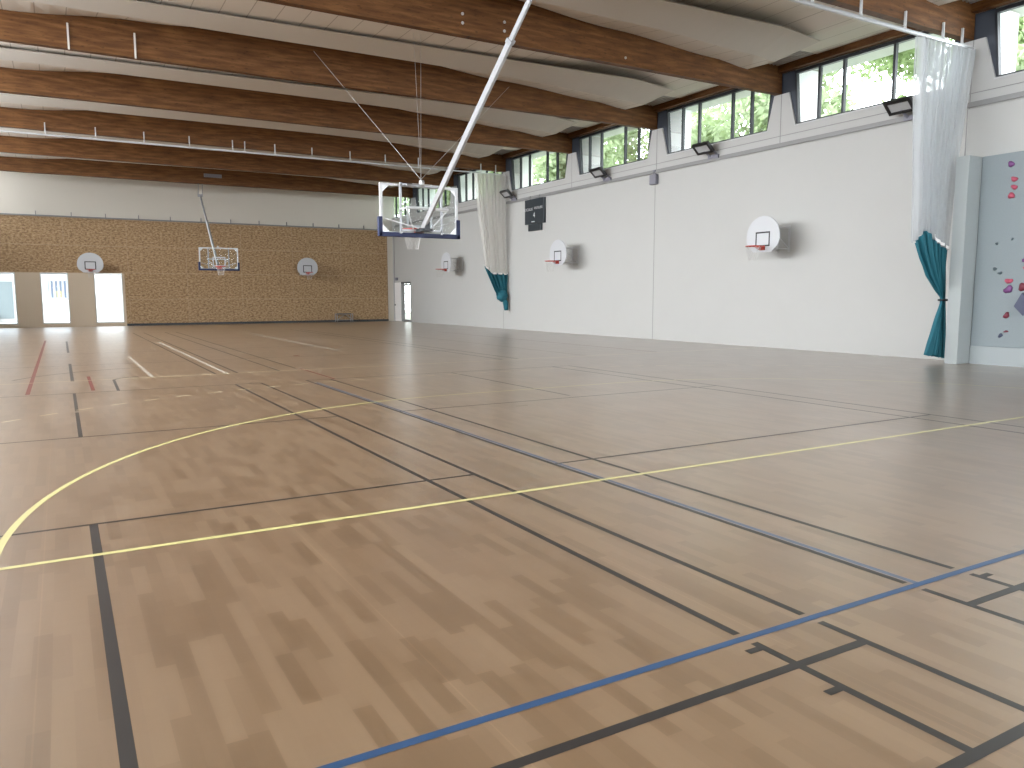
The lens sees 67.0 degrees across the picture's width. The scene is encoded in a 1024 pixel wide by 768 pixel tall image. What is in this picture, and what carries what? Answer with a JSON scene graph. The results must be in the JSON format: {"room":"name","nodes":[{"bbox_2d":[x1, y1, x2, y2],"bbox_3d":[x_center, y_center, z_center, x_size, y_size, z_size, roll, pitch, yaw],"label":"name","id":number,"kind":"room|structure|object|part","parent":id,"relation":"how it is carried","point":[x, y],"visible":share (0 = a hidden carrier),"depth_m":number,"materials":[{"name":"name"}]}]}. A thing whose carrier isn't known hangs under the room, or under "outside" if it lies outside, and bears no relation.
{"room":"sports hall","nodes":[
{"label":"sports hall","id":0,"kind":"room"},
{"bbox_2d":[0,171,394,327],"bbox_3d":[-18.205,-8.064,44.491,24.400,9.250,0.250,-4,7,-30],"label":"wall","id":1,"kind":"structure","parent":0,"point":[158,261],"depth_m":44.43,"materials":[{"name":"wood"}]},
{"bbox_2d":[0,272,18,324],"bbox_3d":[-26.422,-4.425,40.095,1.280,2.700,0.100,-4,7,-30],"label":"window","id":2,"kind":"structure","parent":1,"relation":"in","point":[8,299],"depth_m":40.23,"materials":[{"name":"grey"}]},
{"bbox_2d":[40,273,70,323],"bbox_3d":[-24.355,-4.564,41.287,1.300,2.700,0.100,-4,7,-30],"label":"window","id":3,"kind":"structure","parent":1,"relation":"in","point":[55,298],"depth_m":41.28,"materials":[{"name":"grey"}]},
{"bbox_2d":[77,253,103,277],"bbox_3d":[-22.491,-6.323,41.243,1.248,1.321,1.363,1,7,10],"label":"basketball hoop","id":4,"kind":"object","parent":1,"relation":"attached to","point":[88,263],"visible":1,"depth_m":41.02,"materials":[{"name":"white"}]},
{"bbox_2d":[93,273,124,322],"bbox_3d":[-22.150,-4.713,42.558,1.400,2.700,0.100,-4,7,-30],"label":"window","id":5,"kind":"structure","parent":1,"relation":"in","point":[108,288],"depth_m":42.55,"materials":[{"name":"grey"}]},
{"bbox_2d":[0,211,389,230],"bbox_3d":[-18.128,-9.351,44.206,23.600,0.270,0.110,-4,7,-30],"label":"track","id":6,"kind":"object","parent":1,"relation":"attached to","point":[170,220],"visible":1,"depth_m":43.76,"materials":[{"name":"grey"}]},
{"bbox_2d":[127,319,388,325],"bbox_3d":[-14.748,-3.747,46.869,15.390,0.120,0.070,-4,7,-30],"label":"baseboard","id":7,"kind":"structure","parent":1,"relation":"attached to","point":[249,322],"depth_m":46.30,"materials":[{"name":"grey"}]},
{"bbox_2d":[297,258,317,279],"bbox_3d":[-12.485,-6.997,47.013,1.248,1.321,1.363,1,7,10],"label":"basketball hoop","id":8,"kind":"object","parent":1,"relation":"attached to","point":[306,266],"visible":1,"depth_m":46.79,"materials":[{"name":"grey"}]},
{"bbox_2d":[0,41,599,127],"bbox_3d":[-6.298,-9.560,23.446,23.740,0.330,3.810,-4,7,-30],"label":"boards","id":9,"kind":"object","parent":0,"point":[580,123],"visible":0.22,"depth_m":22.73,"materials":[{"name":"grey wood"}]},
{"bbox_2d":[0,47,576,136],"bbox_3d":[-7.856,-9.579,24.882,22.480,0.650,2.474,-4,7,-30],"label":"ceiling","id":10,"kind":"structure","parent":9,"relation":"hanging from","point":[533,124],"depth_m":24.98,"materials":[{"name":"grey"}]},
{"bbox_2d":[136,0,718,97],"bbox_3d":[-3.550,-9.030,18.740,23.740,0.330,4.000,-4,7,-30],"label":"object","id":11,"kind":"structure","parent":0,"point":[253,9],"depth_m":20.25,"materials":[{"name":"grey wood"}]},
{"bbox_2d":[0,0,673,109],"bbox_3d":[-5.155,-9.059,20.258,22.480,0.650,2.474,-4,7,-30],"label":"ceiling","id":12,"kind":"structure","parent":11,"relation":"hanging from","point":[625,93],"depth_m":20.77,"materials":[{"name":"grey"}]},
{"bbox_2d":[452,168,471,174],"bbox_3d":[-1.868,-11.204,39.614,0.200,0.270,5.510,-4,7,-30],"label":"fascia board","id":13,"kind":"object","parent":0,"point":[453,172],"visible":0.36,"depth_m":41.10,"materials":[{"name":"wood"}]},
{"bbox_2d":[493,149,514,154],"bbox_3d":[-0.670,-10.898,36.107,1.240,0.090,1.340,-4,7,-30],"label":"deck","id":14,"kind":"object","parent":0,"point":[502,151],"visible":0.44,"depth_m":36.24,"materials":[{"name":"grey"}]},
{"bbox_2d":[503,147,518,149],"bbox_3d":[-9.055,-10.091,28.164,23.740,0.330,4.030,-4,7,-30],"label":"boards","id":15,"kind":"object","parent":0,"point":[507,148],"visible":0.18,"depth_m":35.34,"materials":[{"name":"grey plastic"}]},
{"bbox_2d":[0,93,503,157],"bbox_3d":[-10.668,-10.121,29.694,22.480,0.650,2.474,-4,7,-30],"label":"ceiling","id":16,"kind":"structure","parent":15,"relation":"hanging from","point":[6,99],"depth_m":29.39,"materials":[{"name":"grey"}]},
{"bbox_2d":[0,321,1023,767],"bbox_3d":[-4.604,-0.777,21.753,24.000,0.152,54.000,-4,7,-30],"label":"floor","id":17,"kind":"structure","parent":0,"point":[360,544],"depth_m":4.87,"materials":[{"name":"wood parquet"},{"name":"painted lines"}]},
{"bbox_2d":[335,313,352,321],"bbox_3d":[-10.583,-4.182,48.770,1.044,0.540,0.450,-4,7,-30],"label":"trolley","id":18,"kind":"object","parent":17,"relation":"on","point":[337,313],"visible":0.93,"depth_m":48.64,"materials":[{"name":"grey metal"}]},
{"bbox_2d":[560,126,584,133],"bbox_3d":[2.142,-10.357,31.295,1.240,0.090,1.340,-4,7,-30],"label":"deck","id":19,"kind":"object","parent":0,"point":[570,129],"visible":0.45,"depth_m":31.39,"materials":[{"name":"grey"}]},
{"bbox_2d":[645,96,675,105],"bbox_3d":[4.843,-9.836,26.671,1.240,0.090,1.340,-4,7,-30],"label":"deck","id":20,"kind":"object","parent":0,"point":[662,99],"visible":0.41,"depth_m":26.78,"materials":[{"name":"grey"}]},
{"bbox_2d":[392,0,1023,359],"bbox_3d":[5.968,-6.126,27.042,0.256,9.250,54.489,-4,7,-30],"label":"wall","id":21,"kind":"structure","parent":0,"point":[668,259],"depth_m":24.26,"materials":[{"name":"white paint"}]},
{"bbox_2d":[0,156,412,197],"bbox_3d":[-16.415,-11.361,40.971,23.960,1.510,0.260,-4,7,-30],"label":"beam","id":22,"kind":"structure","parent":21,"relation":"attached to","point":[71,167],"depth_m":40.67,"materials":[{"name":"brown"}]},
{"bbox_2d":[204,173,221,177],"bbox_3d":[-15.922,-11.079,41.181,0.900,0.180,0.050,-4,7,-30],"label":"vent grille","id":23,"kind":"object","parent":22,"relation":"attached to","point":[206,175],"depth_m":41.17,"materials":[{"name":"grey plastic"}]},
{"bbox_2d":[198,184,239,274],"bbox_3d":[-15.228,-7.910,39.045,1.890,4.923,5.451,-4,7,-30],"label":"goal","id":24,"kind":"object","parent":22,"relation":"hanging from","point":[218,267],"visible":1,"depth_m":37.71,"materials":[{"name":"grey"}]},
{"bbox_3d":[-14.224,-6.092,37.515,0.984,1.050,0.044,-4,7,-30],"label":"support frame","id":25,"kind":"part","parent":24,"relation":"part of","materials":[{"name":"grey metal"}]},
{"bbox_3d":[-14.181,-6.064,37.444,1.800,1.050,0.050,-4,7,-30],"label":"backboard frame","id":26,"kind":"part","parent":24,"relation":"part of","materials":[{"name":"grey"}]},
{"bbox_2d":[0,135,453,186],"bbox_3d":[-13.594,-10.818,36.141,23.960,1.510,0.200,-4,7,-30],"label":"beam","id":27,"kind":"structure","parent":21,"relation":"attached to","point":[56,147],"depth_m":35.77,"materials":[{"name":"wood"}]},
{"bbox_2d":[0,92,505,171],"bbox_3d":[-10.717,-10.264,31.217,23.960,1.510,0.200,-4,7,-30],"label":"beam","id":28,"kind":"structure","parent":21,"relation":"attached to","point":[84,122],"depth_m":30.77,"materials":[{"name":"wood"}]},
{"bbox_2d":[0,122,502,174],"bbox_3d":[-10.603,-9.531,31.185,23.450,0.460,0.100,-4,7,-30],"label":"rail","id":29,"kind":"object","parent":28,"relation":"attached to","point":[45,134],"visible":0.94,"depth_m":30.88,"materials":[{"name":"silver metal"}]},
{"bbox_2d":[474,173,507,309],"bbox_3d":[-0.968,-6.734,36.975,1.751,6.421,0.544,-5,8,-34],"label":"curtain","id":30,"kind":"object","parent":29,"relation":"hanging from","point":[491,205],"visible":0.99,"depth_m":36.95,"materials":[{"name":"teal fabric"}]},
{"bbox_3d":[-1.009,-7.621,36.987,1.531,4.660,0.183,-4,7,-30],"label":"net panel","id":31,"kind":"part","parent":30,"relation":"part of","materials":[{"name":"fabric"}]},
{"bbox_2d":[0,47,571,153],"bbox_3d":[-7.905,-9.722,26.404,23.960,1.510,0.200,-4,7,-30],"label":"beam","id":32,"kind":"structure","parent":21,"relation":"attached to","point":[108,88],"depth_m":25.90,"materials":[{"name":"wood"}]},
{"bbox_2d":[0,9,657,129],"bbox_3d":[-5.197,-9.185,21.769,23.960,1.540,0.230,-4,7,-30],"label":"beam","id":33,"kind":"structure","parent":21,"relation":"attached to","point":[185,46],"depth_m":21.18,"materials":[{"name":"brown"}]},
{"bbox_2d":[393,229,394,281],"bbox_3d":[-7.640,-7.060,50.317,0.029,5.900,0.040,-4,7,-30],"label":"conduit pipe","id":34,"kind":"object","parent":21,"relation":"attached to","point":[393,229],"visible":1,"depth_m":50.24,"materials":[{"name":"grey"}]},
{"bbox_2d":[394,282,401,320],"bbox_3d":[-7.400,-5.328,50.035,0.100,2.520,1.000,-4,7,-30],"label":"door","id":35,"kind":"structure","parent":21,"relation":"in","point":[397,286],"depth_m":49.99,"materials":[{"name":"white"}]},
{"bbox_2d":[391,197,410,219],"bbox_3d":[-7.071,-11.315,48.960,0.185,1.580,3.720,-4,7,-30],"label":"window","id":36,"kind":"structure","parent":21,"relation":"in","point":[395,197],"depth_m":48.39,"materials":[{"name":"grey"}]},
{"bbox_2d":[401,282,411,321],"bbox_3d":[-6.606,-5.192,48.914,0.260,2.500,1.550,-4,7,-30],"label":"door","id":37,"kind":"structure","parent":21,"relation":"in","point":[405,286],"depth_m":49.17,"materials":[{"name":"grey"}]},
{"bbox_3d":[-6.563,-5.170,48.942,0.001,2.250,1.350,-4,7,-30],"label":"pane","id":38,"kind":"part","parent":37,"relation":"part of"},
{"bbox_2d":[416,186,450,213],"bbox_3d":[-4.523,-10.824,44.599,0.185,1.580,4.870,-4,7,-30],"label":"window","id":39,"kind":"structure","parent":21,"relation":"in","point":[446,194],"depth_m":44.61,"materials":[{"name":"grey"}]},
{"bbox_3d":[-3.505,-10.637,42.931,0.001,1.460,0.845,-4,7,-30],"label":"pane","id":40,"kind":"part","parent":39,"relation":"part of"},
{"bbox_2d":[436,253,462,276],"bbox_3d":[-3.362,-6.403,41.635,1.363,1.321,1.248,1,7,10],"label":"basketball hoop","id":41,"kind":"object","parent":21,"relation":"attached to","point":[446,261],"visible":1,"depth_m":41.52,"materials":[{"name":"grey"}]},
{"bbox_2d":[458,170,501,203],"bbox_3d":[-1.666,-10.274,39.709,0.185,1.580,4.950,-4,7,-30],"label":"window","id":42,"kind":"structure","parent":21,"relation":"in","point":[464,173],"depth_m":41.02,"materials":[{"name":"grey"}]},
{"bbox_3d":[-1.638,-10.291,39.723,0.120,1.550,4.950,-4,7,-30],"label":"frame","id":43,"kind":"part","parent":42,"relation":"part of","materials":[{"name":"grey"}]},
{"bbox_2d":[499,189,516,200],"bbox_3d":[-0.185,-8.909,36.568,0.570,0.491,0.720,-4,7,-30],"label":"floodlight","id":44,"kind":"object","parent":21,"relation":"attached to","point":[506,193],"visible":1,"depth_m":36.46,"materials":[{"name":"black metal"}]},
{"bbox_2d":[502,149,533,158],"bbox_3d":[0.976,-10.656,34.746,0.200,0.270,5.380,-4,7,-30],"label":"fascia board","id":45,"kind":"object","parent":21,"relation":"attached to","point":[520,151],"visible":0.43,"depth_m":36.02,"materials":[{"name":"wood"}]},
{"bbox_2d":[258,0,781,95],"bbox_3d":[-2.403,-8.662,16.985,23.960,1.510,0.220,-4,7,-30],"label":"beam","id":46,"kind":"structure","parent":21,"relation":"attached to","point":[542,30],"depth_m":18.80,"materials":[{"name":"brown wood"}]},
{"bbox_2d":[525,194,545,231],"bbox_3d":[1.034,-7.747,35.099,0.127,1.570,1.686,-4,7,-30],"label":"scoreboard","id":47,"kind":"object","parent":21,"relation":"attached to","point":[535,209],"visible":1,"depth_m":34.95,"materials":[{"name":"grey"}]},
{"bbox_3d":[1.057,-7.119,35.144,0.105,0.310,1.080,-4,7,-30],"label":"panel","id":48,"kind":"part","parent":47,"relation":"part of","materials":[{"name":"grey"}]},
{"bbox_2d":[511,150,566,191],"bbox_3d":[1.178,-9.726,34.840,0.185,1.580,4.820,-4,7,-30],"label":"window","id":49,"kind":"structure","parent":21,"relation":"in","point":[561,158],"depth_m":35.41,"materials":[{"name":"grey"}]},
{"bbox_3d":[0.226,-9.918,36.543,0.001,1.460,0.800,-4,7,-30],"label":"pane","id":50,"kind":"part","parent":49,"relation":"part of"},
{"bbox_3d":[1.132,-8.953,34.900,0.075,0.030,4.580,-4,7,-30],"label":"sill","id":51,"kind":"part","parent":49,"relation":"part of","materials":[{"name":"grey"}]},
{"bbox_3d":[2.189,-9.540,33.183,0.001,1.460,0.820,-4,7,-30],"label":"pane","id":52,"kind":"part","parent":49,"relation":"part of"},
{"bbox_2d":[545,240,578,270],"bbox_3d":[2.086,-5.354,32.310,1.363,1.321,1.248,1,7,10],"label":"basketball hoop","id":53,"kind":"object","parent":21,"relation":"attached to","point":[558,253],"visible":1,"depth_m":32.20,"materials":[{"name":"grey"}]},
{"bbox_3d":[2.662,-5.412,32.632,0.018,0.780,0.510,-4,7,-30],"label":"wall plate","id":54,"kind":"part","parent":53,"relation":"part of","materials":[{"name":"grey"}]},
{"bbox_2d":[568,123,614,138],"bbox_3d":[3.732,-10.125,30.027,0.200,0.270,5.160,-4,7,-30],"label":"fascia board","id":55,"kind":"object","parent":21,"relation":"attached to","point":[584,131],"visible":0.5,"depth_m":31.04,"materials":[{"name":"wood"}]},
{"bbox_2d":[589,167,611,181],"bbox_3d":[3.455,-8.208,30.337,0.570,0.491,0.720,-4,7,-30],"label":"floodlight","id":56,"kind":"object","parent":21,"relation":"attached to","point":[597,172],"visible":1,"depth_m":30.24,"materials":[{"name":"black metal"}]},
{"bbox_3d":[3.369,-8.280,30.279,0.240,0.226,0.570,-4,7,-30],"label":"lamp glass","id":57,"kind":"part","parent":56,"relation":"part of","materials":[{"name":"grey"}]},
{"bbox_2d":[579,125,650,175],"bbox_3d":[3.934,-9.195,30.122,0.185,1.580,4.600,-4,7,-30],"label":"window","id":58,"kind":"structure","parent":21,"relation":"in","point":[636,140],"depth_m":30.25,"materials":[{"name":"grey"}]},
{"bbox_3d":[3.010,-9.382,31.778,0.001,1.460,0.690,-4,7,-30],"label":"pane","id":59,"kind":"part","parent":58,"relation":"part of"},
{"bbox_3d":[3.384,-9.309,31.138,0.001,1.460,0.800,-4,7,-30],"label":"pane","id":60,"kind":"part","parent":58,"relation":"part of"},
{"bbox_3d":[3.888,-8.422,30.182,0.075,0.030,4.360,-4,7,-30],"label":"sill","id":61,"kind":"part","parent":58,"relation":"part of","materials":[{"name":"grey"}]},
{"bbox_3d":[4.539,-9.087,29.161,0.001,1.460,0.800,-4,7,-30],"label":"pane","id":62,"kind":"part","parent":58,"relation":"part of","materials":[{"name":"glass"}]},
{"bbox_3d":[4.918,-9.014,28.512,0.001,1.460,0.710,-4,7,-30],"label":"pane","id":63,"kind":"part","parent":58,"relation":"part of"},
{"bbox_2d":[649,170,657,184],"bbox_3d":[5.134,-7.475,27.985,0.159,0.520,0.330,-4,7,-30],"label":"fire alarm","id":64,"kind":"object","parent":21,"relation":"attached to","point":[653,179],"visible":1,"depth_m":27.91,"materials":[{"name":"grey plastic"}]},
{"bbox_2d":[654,85,734,111],"bbox_3d":[6.481,-9.595,25.322,0.200,0.270,5.350,-4,7,-30],"label":"fascia board","id":65,"kind":"object","parent":21,"relation":"attached to","point":[718,89],"visible":0.5,"depth_m":26.00,"materials":[{"name":"wood"}]},
{"bbox_2d":[413,8,995,205],"bbox_3d":[6.730,-8.695,25.406,0.130,1.560,51.390,-4,7,-30],"label":"cladding","id":66,"kind":"object","parent":21,"relation":"attached to","point":[985,26],"visible":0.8,"depth_m":22.65,"materials":[{"name":"grey metal"}]},
{"bbox_2d":[691,141,718,159],"bbox_3d":[6.342,-7.652,25.396,0.570,0.491,0.720,-4,7,-30],"label":"floodlight","id":67,"kind":"object","parent":21,"relation":"attached to","point":[705,147],"visible":1,"depth_m":25.31,"materials":[{"name":"black metal"}]},
{"bbox_3d":[6.256,-7.723,25.337,0.240,0.226,0.570,-4,7,-30],"label":"lamp glass","id":68,"kind":"part","parent":67,"relation":"part of","materials":[{"name":"grey"}]},
{"bbox_2d":[394,82,1023,227],"bbox_3d":[5.832,-7.649,26.785,0.070,0.335,53.500,-4,7,-30],"label":"window sill","id":69,"kind":"structure","parent":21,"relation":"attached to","point":[1016,95],"depth_m":22.71,"materials":[{"name":"grey"}]},
{"bbox_2d":[419,11,1018,211],"bbox_3d":[7.345,-8.280,25.823,1.100,2.800,50.850,-4,7,-30],"label":"fin","id":70,"kind":"structure","parent":21,"relation":"attached to","point":[1009,20],"depth_m":23.18,"materials":[{"name":"white"}]},
{"bbox_2d":[666,89,771,155],"bbox_3d":[6.683,-8.665,25.417,0.185,1.580,4.790,-4,7,-30],"label":"window","id":71,"kind":"structure","parent":21,"relation":"in","point":[675,116],"depth_m":26.36,"materials":[{"name":"grey"}]},
{"bbox_3d":[5.735,-8.857,27.113,0.001,1.460,0.785,-4,7,-30],"label":"pane","id":72,"kind":"part","parent":71,"relation":"part of","materials":[{"name":"glass"}]},
{"bbox_3d":[6.637,-7.892,25.477,0.075,0.030,4.550,-4,7,-30],"label":"sill","id":73,"kind":"part","parent":71,"relation":"part of","materials":[{"name":"grey"}]},
{"bbox_2d":[432,6,1023,185],"bbox_3d":[6.588,-10.334,27.216,1.480,0.930,54.000,-4,7,-30],"label":"soffit","id":74,"kind":"structure","parent":21,"relation":"attached to","point":[918,42],"depth_m":22.65,"materials":[{"name":"grey"}]},
{"bbox_2d":[745,216,790,260],"bbox_3d":[7.573,-4.296,22.917,1.363,1.321,1.248,1,7,10],"label":"basketball hoop","id":75,"kind":"object","parent":21,"relation":"attached to","point":[763,234],"visible":1,"depth_m":22.77,"materials":[{"name":"grey"}]},
{"bbox_3d":[8.150,-4.355,23.239,0.018,0.780,0.510,-4,7,-30],"label":"wall plate","id":76,"kind":"part","parent":75,"relation":"part of","materials":[{"name":"grey"}]},
{"bbox_2d":[794,31,956,125],"bbox_3d":[9.492,-8.124,20.608,0.185,1.580,4.840,-4,7,-30],"label":"window","id":77,"kind":"structure","parent":21,"relation":"in","point":[895,43],"depth_m":20.83,"materials":[{"name":"grey"}]},
{"bbox_3d":[9.446,-7.351,20.669,0.075,0.030,4.600,-4,7,-30],"label":"sill","id":78,"kind":"part","parent":77,"relation":"part of","materials":[{"name":"grey"}]},
{"bbox_2d":[816,0,974,42],"bbox_3d":[0.414,-8.119,12.164,23.960,1.510,0.200,-4,7,-30],"label":"beam","id":79,"kind":"structure","parent":21,"relation":"attached to","point":[924,15],"depth_m":17.17,"materials":[{"name":"wood"}]},
{"bbox_2d":[315,0,532,249],"bbox_3d":[-2.561,-6.018,18.374,5.544,5.784,12.816,0,6,-3],"label":"goal","id":80,"kind":"object","parent":79,"relation":"hanging from","point":[417,231],"visible":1,"depth_m":16.11,"materials":[{"name":"grey"}]},
{"bbox_3d":[-1.976,-3.712,16.552,1.800,1.050,0.050,-4,7,-30],"label":"backboard frame","id":81,"kind":"part","parent":80,"relation":"part of","materials":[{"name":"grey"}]},
{"bbox_3d":[-1.933,-3.724,16.477,0.984,1.050,0.044,-4,7,-30],"label":"support frame","id":82,"kind":"part","parent":80,"relation":"part of","materials":[{"name":"grey metal"}]},
{"bbox_2d":[788,0,973,49],"bbox_3d":[0.555,-7.319,12.162,23.520,0.440,0.100,-4,7,-30],"label":"rail","id":83,"kind":"object","parent":79,"relation":"attached to","point":[811,3],"visible":1,"depth_m":16.45,"materials":[{"name":"silver metal"}]},
{"bbox_2d":[915,36,970,357],"bbox_3d":[9.805,-4.155,17.957,2.069,7.171,0.380,-4,7,-30],"label":"curtain","id":84,"kind":"object","parent":83,"relation":"hanging from","point":[932,257],"visible":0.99,"depth_m":18.19,"materials":[{"name":"teal fabric"}]},
{"bbox_2d":[883,95,921,121],"bbox_3d":[9.816,-6.903,19.458,0.570,0.491,0.720,-4,7,-30],"label":"floodlight","id":85,"kind":"object","parent":21,"relation":"attached to","point":[902,105],"visible":1,"depth_m":19.38,"materials":[{"name":"black metal"}]},
{"bbox_3d":[9.730,-6.975,19.399,0.240,0.226,0.570,-4,7,-30],"label":"lamp glass","id":86,"kind":"part","parent":85,"relation":"part of","materials":[{"name":"grey"}]},
{"bbox_2d":[969,151,1023,366],"bbox_3d":[14.934,-2.101,11.358,0.420,4.760,15.770,-4,7,-30],"label":"wall","id":87,"kind":"structure","parent":21,"relation":"attached to","point":[1001,218],"depth_m":17.58,"materials":[{"name":"grey"}]},
{"bbox_2d":[1003,312,1008,318],"bbox_3d":[11.176,-1.557,17.517,0.052,0.153,0.139,-4,7,-30],"label":"hold","id":88,"kind":"object","parent":87,"relation":"attached to","point":[1006,315],"visible":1,"depth_m":17.49,"materials":[{"name":"red"}]},
{"bbox_2d":[1003,285,1012,292],"bbox_3d":[11.171,-2.138,17.447,0.068,0.188,0.200,-4,7,-30],"label":"hold","id":89,"kind":"object","parent":87,"relation":"attached to","point":[1008,289],"visible":1,"depth_m":17.41,"materials":[{"name":"purple"}]},
{"bbox_2d":[1005,279,1012,283],"bbox_3d":[11.177,-2.317,17.422,0.058,0.115,0.190,-4,7,-30],"label":"hold","id":90,"kind":"object","parent":87,"relation":"attached to","point":[1007,281],"visible":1,"depth_m":17.39,"materials":[{"name":"red"}]},
{"bbox_2d":[1008,192,1014,198],"bbox_3d":[11.138,-4.213,17.272,0.052,0.141,0.152,-4,7,-30],"label":"hold","id":91,"kind":"object","parent":87,"relation":"attached to","point":[1011,194],"visible":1,"depth_m":17.25,"materials":[{"name":"red"}]},
{"bbox_2d":[1008,161,1014,166],"bbox_3d":[11.115,-4.898,17.230,0.055,0.144,0.146,-4,7,-30],"label":"hold","id":92,"kind":"object","parent":87,"relation":"attached to","point":[1010,163],"visible":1,"depth_m":17.22,"materials":[{"name":"purple"}]},
{"bbox_2d":[1014,293,1023,315],"bbox_3d":[11.331,-1.758,17.105,0.180,0.500,0.360,-4,7,-30],"label":"volume","id":93,"kind":"object","parent":87,"relation":"attached to","point":[1019,305],"visible":1,"depth_m":17.09,"materials":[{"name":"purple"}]},
{"bbox_2d":[1018,283,1023,290],"bbox_3d":[11.335,-2.152,17.162,0.065,0.196,0.192,-4,7,-30],"label":"hold","id":94,"kind":"object","parent":87,"relation":"attached to","point":[1021,285],"visible":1,"depth_m":17.17,"materials":[{"name":"red"}]},
{"bbox_2d":[994,0,1023,78],"bbox_3d":[12.309,-7.582,15.787,0.185,1.580,4.820,-4,7,-30],"label":"window","id":95,"kind":"structure","parent":21,"relation":"in","point":[998,11],"depth_m":17.73,"materials":[{"name":"grey"}]},
{"bbox_3d":[12.262,-6.809,15.847,0.075,0.030,4.580,-4,7,-30],"label":"sill","id":96,"kind":"part","parent":95,"relation":"part of","materials":[{"name":"grey"}]},
{"bbox_2d":[667,0,903,53],"bbox_3d":[-0.741,-8.489,13.932,23.740,0.330,4.050,-4,7,-30],"label":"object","id":97,"kind":"structure","parent":0,"point":[833,30],"depth_m":19.29,"materials":[{"name":"grey plastic"}]},
{"bbox_2d":[520,0,819,68],"bbox_3d":[-2.359,-8.520,15.471,22.480,0.650,2.474,-4,7,-30],"label":"ceiling","id":98,"kind":"structure","parent":97,"relation":"hanging from","point":[747,43],"depth_m":19.29,"materials":[{"name":"grey"}]},
{"bbox_2d":[769,50,813,65],"bbox_3d":[7.639,-9.297,21.884,1.240,0.090,1.340,-4,7,-30],"label":"deck","id":99,"kind":"object","parent":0,"point":[800,54],"visible":0.39,"depth_m":21.99,"materials":[{"name":"grey"}]},
{"bbox_2d":[778,26,921,72],"bbox_3d":[9.290,-9.054,20.514,0.200,0.270,5.400,-4,7,-30],"label":"fascia board","id":100,"kind":"object","parent":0,"point":[892,34],"visible":0.5,"depth_m":20.93,"materials":[{"name":"wood"}]},
{"bbox_2d":[944,155,982,363],"bbox_3d":[10.688,-2.866,18.152,0.900,4.760,0.300,-4,7,-30],"label":"wall column","id":101,"kind":"structure","parent":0,"point":[969,167],"depth_m":17.92,"materials":[{"name":"grey"}]},
{"bbox_2d":[962,0,980,3],"bbox_3d":[10.461,-8.754,17.054,1.240,0.090,1.340,-4,7,-30],"label":"deck","id":102,"kind":"object","parent":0,"point":[969,1],"visible":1,"depth_m":17.79,"materials":[{"name":"grey"}]},
{"bbox_2d":[971,0,1019,13],"bbox_3d":[12.107,-8.512,15.693,0.200,0.270,5.380,-4,7,-30],"label":"fascia board","id":103,"kind":"object","parent":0,"point":[983,5],"visible":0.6,"depth_m":17.68,"materials":[{"name":"wood"}]},
{"bbox_3d":[2.076,-7.947,9.111,23.740,0.330,4.030,-4,7,-30],"label":"boards","id":104,"kind":"object","parent":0,"visible":0},
{"bbox_2d":[927,0,956,5],"bbox_3d":[0.463,-7.977,10.642,22.480,0.650,2.474,-4,7,-30],"label":"ceiling","id":105,"kind":"structure","parent":104,"relation":"hanging from","point":[937,2],"depth_m":17.12,"materials":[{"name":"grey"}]},
{"bbox_3d":[-11.899,-10.639,33.032,23.740,0.330,4.160,-4,7,-30],"label":"boards","id":106,"kind":"object","parent":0,"visible":0},
{"bbox_2d":[0,127,445,174],"bbox_3d":[-13.545,-10.675,34.619,22.480,0.650,2.474,-4,7,-30],"label":"ceiling","id":107,"kind":"structure","parent":106,"relation":"hanging from","point":[423,171],"depth_m":34.64,"materials":[{"name":"grey"}]},
{"label":"outside","id":108,"kind":"structure","parent":0,"visible":0},
{"bbox_3d":[24.508,-3.551,46.593,50.950,0.250,100.000,-4,7,-30],"label":"ground","id":109,"kind":"structure","parent":108,"visible":0},
{"bbox_2d":[394,197,408,217],"bbox_3d":[-13.052,-13.833,75.825,8.449,13.931,7.961,-4,7,-30],"label":"tree","id":110,"kind":"object","parent":109,"relation":"on","point":[407,199],"visible":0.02,"depth_m":75.15,"materials":[{"name":"green plant"}]},
{"bbox_2d":[533,133,623,184],"bbox_3d":[3.766,-10.672,46.486,8.324,14.212,8.057,1,7,9],"label":"tree","id":111,"kind":"object","parent":109,"relation":"on","point":[609,155],"visible":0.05,"depth_m":44.16,"materials":[{"name":"green plant"}]},
{"bbox_2d":[609,136,622,165],"bbox_3d":[6.947,-13.667,62.015,9.971,16.643,9.963,-4,8,-33],"label":"tree","id":112,"kind":"object","parent":109,"relation":"on","point":[615,159],"visible":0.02,"depth_m":62.90,"materials":[{"name":"green plant"}]},
{"bbox_2d":[691,83,822,132],"bbox_3d":[14.639,-13.080,48.324,10.162,18.539,10.765,-6,9,-43],"label":"tree","id":113,"kind":"object","parent":109,"relation":"on","point":[713,118],"visible":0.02,"depth_m":46.24,"materials":[{"name":"green plant"}]},
{"bbox_2d":[691,70,857,147],"bbox_3d":[10.537,-9.617,34.361,8.261,14.828,8.229,4,8,31],"label":"tree","id":114,"kind":"object","parent":109,"relation":"on","point":[714,131],"visible":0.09,"depth_m":32.15,"materials":[{"name":"green plant"}]},
{"bbox_2d":[849,16,1023,102],"bbox_3d":[21.062,-11.634,37.341,10.383,18.124,10.297,2,7,19],"label":"tree","id":115,"kind":"object","parent":109,"relation":"on","point":[914,65],"visible":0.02,"depth_m":36.24,"materials":[{"name":"green plant"}]},
{"bbox_2d":[1015,23,1023,70],"bbox_3d":[17.153,-6.546,24.036,8.371,11.038,8.101,-1,7,-5],"label":"tree","id":116,"kind":"object","parent":109,"relation":"on","point":[1020,47],"visible":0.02,"depth_m":25.13,"materials":[{"name":"green plant"}]},
{"bbox_3d":[-14.756,-11.189,37.922,23.740,0.330,4.080,-4,7,-30],"label":"boards","id":117,"kind":"object","parent":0,"visible":0},
{"bbox_2d":[0,152,398,186],"bbox_3d":[-16.381,-11.222,39.474,22.480,0.650,2.474,-4,7,-30],"label":"ceiling","id":118,"kind":"structure","parent":117,"relation":"hanging from","point":[1,154],"depth_m":38.13,"materials":[{"name":"grey"}]}
]}

